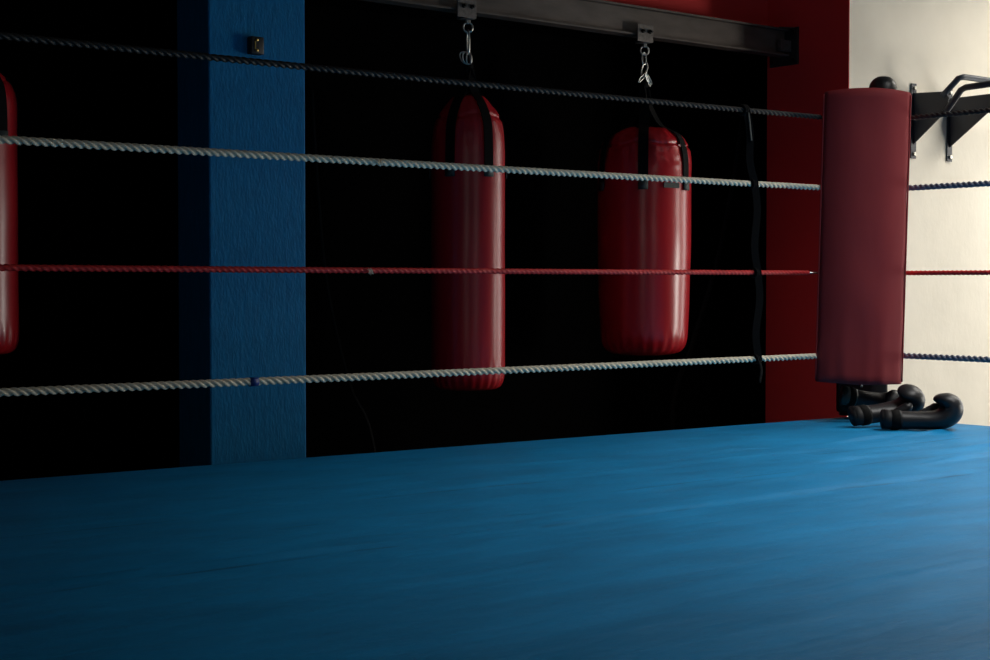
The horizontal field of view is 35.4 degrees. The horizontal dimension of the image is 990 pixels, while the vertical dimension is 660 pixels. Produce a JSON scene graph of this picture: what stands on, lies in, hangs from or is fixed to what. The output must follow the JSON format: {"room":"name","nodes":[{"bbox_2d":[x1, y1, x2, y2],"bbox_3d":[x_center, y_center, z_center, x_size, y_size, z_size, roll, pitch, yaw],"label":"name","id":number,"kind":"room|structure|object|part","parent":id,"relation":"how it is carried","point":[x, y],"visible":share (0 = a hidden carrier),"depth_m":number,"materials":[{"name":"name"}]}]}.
{"room":"exercise studio","nodes":[
{"label":"exercise studio","id":0,"kind":"room"},
{"bbox_2d":[177,0,305,466],"bbox_3d":[-0.916,-0.389,5.611,0.391,3.600,0.240,-1,2,-38],"label":"pillar","id":1,"kind":"structure","parent":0,"point":[236,211],"depth_m":5.51,"materials":[{"name":"paint"}]},
{"bbox_2d":[247,36,263,55],"bbox_3d":[-0.844,-1.004,5.474,0.052,0.062,0.036,-1,2,-38],"label":"hook block","id":2,"kind":"object","parent":1,"relation":"attached to","point":[255,45],"visible":1,"depth_m":5.46,"materials":[{"name":"black plastic"}]},
{"bbox_2d":[0,0,712,480],"bbox_3d":[-2.032,-0.395,5.816,8.025,3.600,0.150,-1,2,-38],"label":"wall","id":3,"kind":"structure","parent":0,"point":[375,216],"depth_m":6.97,"materials":[{"name":"black paint"}]},
{"bbox_2d":[98,0,179,472],"bbox_3d":[-1.196,-0.399,5.963,0.391,3.600,0.660,-1,2,-38],"label":"trim","id":4,"kind":"structure","parent":3,"relation":"attached to","point":[138,100],"depth_m":5.83,"materials":[{"name":"black paint"}]},
{"bbox_2d":[304,0,740,56],"bbox_3d":[0.070,-1.825,7.114,3.071,0.815,0.370,-1,2,-38],"label":"trim","id":5,"kind":"structure","parent":3,"relation":"attached to","point":[348,4],"depth_m":7.26,"materials":[{"name":"black paint"}]},
{"bbox_2d":[605,0,767,25],"bbox_3d":[0.188,-1.821,6.965,3.071,0.815,0.010,-1,2,-38],"label":"trim","id":6,"kind":"structure","parent":3,"relation":"attached to","point":[749,11],"depth_m":7.70,"materials":[{"name":"red paint"}]},
{"bbox_2d":[712,53,766,426],"bbox_3d":[1.276,-0.460,8.105,0.004,3.600,0.380,-1,2,-38],"label":"trim","id":7,"kind":"structure","parent":3,"relation":"attached to","point":[738,398],"depth_m":8.11,"materials":[{"name":"black paint"}]},
{"bbox_2d":[847,0,989,425],"bbox_3d":[2.439,-0.480,8.792,2.671,3.600,1.050,-1,2,-38],"label":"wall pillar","id":8,"kind":"structure","parent":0,"point":[927,44],"depth_m":8.01,"materials":[{"name":"beige paint"}]},
{"bbox_2d":[361,0,798,67],"bbox_3d":[0.264,-1.401,6.880,3.071,0.186,0.184,-1,2,-38],"label":"steel beam","id":9,"kind":"structure","parent":8,"relation":"attached to","point":[781,44],"depth_m":7.19,"materials":[{"name":"grey metal"}]},
{"bbox_2d":[457,0,475,23],"bbox_3d":[-0.129,-1.346,6.529,0.104,0.094,0.084,-1,2,-38],"label":"clamp","id":10,"kind":"object","parent":9,"relation":"attached to","point":[466,9],"visible":1,"depth_m":6.51,"materials":[{"name":"grey metal"}]},
{"bbox_2d":[429,22,506,390],"bbox_3d":[-0.115,-0.526,6.601,0.317,1.566,0.332,-1,2,-38],"label":"bag","id":11,"kind":"object","parent":10,"relation":"hanging from","point":[468,207],"visible":0.94,"depth_m":6.48,"materials":[{"name":"red leather"}]},
{"bbox_2d":[635,23,652,46],"bbox_3d":[0.683,-1.364,7.173,0.104,0.094,0.084,-1,2,-38],"label":"clamp","id":12,"kind":"object","parent":9,"relation":"attached to","point":[644,32],"visible":1,"depth_m":7.16,"materials":[{"name":"grey metal"}]},
{"bbox_2d":[597,46,691,355],"bbox_3d":[0.698,-0.605,7.245,0.455,1.445,0.438,1,2,37],"label":"bag","id":13,"kind":"object","parent":12,"relation":"hanging from","point":[644,224],"visible":0.98,"depth_m":7.07,"materials":[{"name":"red leather"}]},
{"bbox_3d":[1.462,-1.428,7.831,0.012,0.186,0.184,-1,2,-38],"label":"plate","id":14,"kind":"part","parent":9,"relation":"part of","materials":[{"name":"grey metal"}]},
{"bbox_2d":[766,0,849,422],"bbox_3d":[1.557,-0.450,7.752,0.004,3.600,0.521,-1,2,-38],"label":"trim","id":15,"kind":"structure","parent":8,"relation":"attached to","point":[794,145],"depth_m":7.79,"materials":[{"name":"red paint"}]},
{"bbox_2d":[910,74,989,161],"bbox_3d":[2.793,-1.074,8.049,1.361,0.400,0.520,-1,2,-38],"label":"bar","id":16,"kind":"object","parent":8,"relation":"attached to","point":[944,101],"visible":0.98,"depth_m":7.83,"materials":[{"name":"grey metal"}]},
{"bbox_3d":[2.116,-1.057,7.841,0.042,0.378,0.006,-1,2,-38],"label":"wall plate","id":17,"kind":"part","parent":16,"relation":"part of","materials":[{"name":"grey metal"}]},
{"bbox_3d":[2.183,-1.066,7.757,0.006,0.259,0.211,-1,2,-38],"label":"bracket arm","id":18,"kind":"part","parent":16,"relation":"part of","materials":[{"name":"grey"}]},
{"bbox_3d":[2.354,-1.062,8.030,0.042,0.378,0.006,-1,2,-38],"label":"wall plate","id":19,"kind":"part","parent":16,"relation":"part of","materials":[{"name":"grey metal"}]},
{"bbox_3d":[2.332,-1.137,7.567,0.032,0.145,0.342,-1,2,-38],"label":"grip handle","id":20,"kind":"part","parent":16,"relation":"part of","materials":[{"name":"grey metal"}]},
{"bbox_3d":[2.458,-1.069,7.899,0.006,0.256,0.331,-1,2,-38],"label":"bracket arm","id":21,"kind":"part","parent":16,"relation":"part of","materials":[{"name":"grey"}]},
{"bbox_3d":[1.892,1.533,3.081,10.700,0.100,9.100,-1,2,-38],"label":"floor","id":22,"kind":"structure","parent":0,"visible":0},
{"bbox_3d":[1.109,1.016,2.444,6.260,0.970,6.260,-1,2,-38],"label":"platform","id":23,"kind":"object","parent":22,"relation":"on","visible":0},
{"bbox_2d":[0,417,989,659],"bbox_3d":[1.048,0.640,2.511,6.300,0.317,6.498,-1,2,-38],"label":"canvas","id":24,"kind":"object","parent":23,"relation":"on","point":[828,538],"visible":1,"depth_m":3.30},
{"bbox_2d":[836,76,897,415],"bbox_3d":[1.614,-0.364,6.715,0.272,1.474,0.191,-1,2,-38],"label":"post","id":25,"kind":"object","parent":24,"relation":"on","point":[886,82],"visible":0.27,"depth_m":6.68,"materials":[{"name":"black metal"}]},
{"bbox_2d":[815,88,911,384],"bbox_3d":[1.567,-0.390,6.557,0.448,1.229,0.387,-1,2,-38],"label":"pad","id":26,"kind":"object","parent":25,"relation":"attached to","point":[866,132],"visible":1,"depth_m":6.41,"materials":[{"name":"red leather"}]},
{"bbox_2d":[839,385,898,405],"bbox_3d":[1.590,0.297,6.532,0.266,0.127,0.121,0,2,-7],"label":"glove","id":27,"kind":"object","parent":24,"relation":"on","point":[848,396],"visible":0.65,"depth_m":6.53,"materials":[{"name":"black leather"}]},
{"bbox_2d":[847,384,924,425],"bbox_3d":[1.586,0.303,6.254,0.301,0.168,0.135,0,2,-10],"label":"glove","id":28,"kind":"object","parent":24,"relation":"on","point":[911,397],"visible":0.85,"depth_m":6.22,"materials":[{"name":"black leather"}]},
{"bbox_2d":[880,393,963,429],"bbox_3d":[1.682,0.320,6.105,0.314,0.148,0.138,0,2,6],"label":"glove","id":29,"kind":"object","parent":24,"relation":"on","point":[948,409],"visible":1,"depth_m":6.06,"materials":[{"name":"black leather"}]},
{"bbox_3d":[-3.184,-0.249,2.893,0.150,1.474,0.150,-1,2,-38],"label":"post","id":30,"kind":"object","parent":24,"relation":"on","visible":0},
{"bbox_2d":[0,353,816,396],"bbox_3d":[-0.784,0.161,4.812,6.010,0.032,0.028,-1,2,-38],"label":"rope","id":31,"kind":"object","parent":30,"relation":"attached to","point":[251,381],"visible":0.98,"depth_m":5.08,"materials":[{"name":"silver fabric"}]},
{"bbox_2d":[0,264,817,274],"bbox_3d":[-0.781,-0.187,4.798,6.010,0.033,0.030,-1,2,-38],"label":"rope","id":32,"kind":"object","parent":30,"relation":"attached to","point":[5,267],"visible":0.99,"depth_m":5.08,"materials":[{"name":"red fabric"}]},
{"bbox_2d":[0,135,820,190],"bbox_3d":[-0.782,-0.544,4.789,6.010,0.033,0.032,-1,2,-38],"label":"rope","id":33,"kind":"object","parent":30,"relation":"attached to","point":[7,139],"visible":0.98,"depth_m":5.07,"materials":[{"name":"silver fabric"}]},
{"bbox_2d":[0,32,822,119],"bbox_3d":[-0.784,-0.838,4.783,6.010,0.034,0.023,-1,2,-38],"label":"rope","id":34,"kind":"object","parent":30,"relation":"attached to","point":[3,35],"visible":1,"depth_m":5.06,"materials":[{"name":"black fabric"}]},
{"bbox_2d":[738,104,762,382],"bbox_3d":[1.026,-0.344,6.231,0.112,1.117,0.055,-1,2,-38],"label":"strap","id":35,"kind":"object","parent":34,"relation":"hanging from","point":[746,113],"visible":1,"depth_m":6.23,"materials":[{"name":"black fabric"}]},
{"bbox_3d":[5.401,-0.221,1.909,0.150,1.474,0.150,-1,2,-38],"label":"post","id":36,"kind":"object","parent":24,"relation":"on","visible":0},
{"bbox_2d":[903,353,989,362],"bbox_3d":[3.494,0.173,4.322,0.026,0.030,6.010,-1,2,-38],"label":"rope","id":37,"kind":"object","parent":36,"relation":"attached to","point":[908,355],"visible":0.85,"depth_m":6.37,"materials":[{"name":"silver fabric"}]},
{"bbox_2d":[906,270,989,274],"bbox_3d":[3.494,-0.176,4.311,0.021,0.027,6.010,-1,2,-38],"label":"rope","id":38,"kind":"object","parent":36,"relation":"attached to","point":[961,272],"visible":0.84,"depth_m":6.35,"materials":[{"name":"red fabric"}]},
{"bbox_2d":[909,180,989,190],"bbox_3d":[3.494,-0.532,4.301,0.026,0.030,6.010,-1,2,-38],"label":"rope","id":39,"kind":"object","parent":36,"relation":"attached to","point":[974,183],"visible":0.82,"depth_m":6.34,"materials":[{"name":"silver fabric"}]},
{"bbox_2d":[911,108,989,119],"bbox_3d":[3.494,-0.824,4.293,0.023,0.034,6.010,-1,2,-38],"label":"rope","id":40,"kind":"object","parent":36,"relation":"attached to","point":[985,110],"visible":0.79,"depth_m":6.34,"materials":[{"name":"black fabric"}]},
{"bbox_3d":[-3.029,-1.346,4.262,4.563,0.135,0.070,-1,2,-38],"label":"steel beam","id":41,"kind":"structure","parent":0,"visible":0},
{"bbox_3d":[-1.804,-1.308,5.199,0.104,0.094,0.084,-1,2,-38],"label":"clamp","id":42,"kind":"object","parent":41,"relation":"attached to","visible":0},
{"bbox_2d":[0,70,19,354],"bbox_3d":[-1.790,-0.592,5.269,0.331,1.358,0.337,0,2,-12],"label":"bag","id":43,"kind":"object","parent":42,"relation":"hanging from","point":[9,107],"visible":0.97,"depth_m":5.22,"materials":[{"name":"red leather"}]}
]}

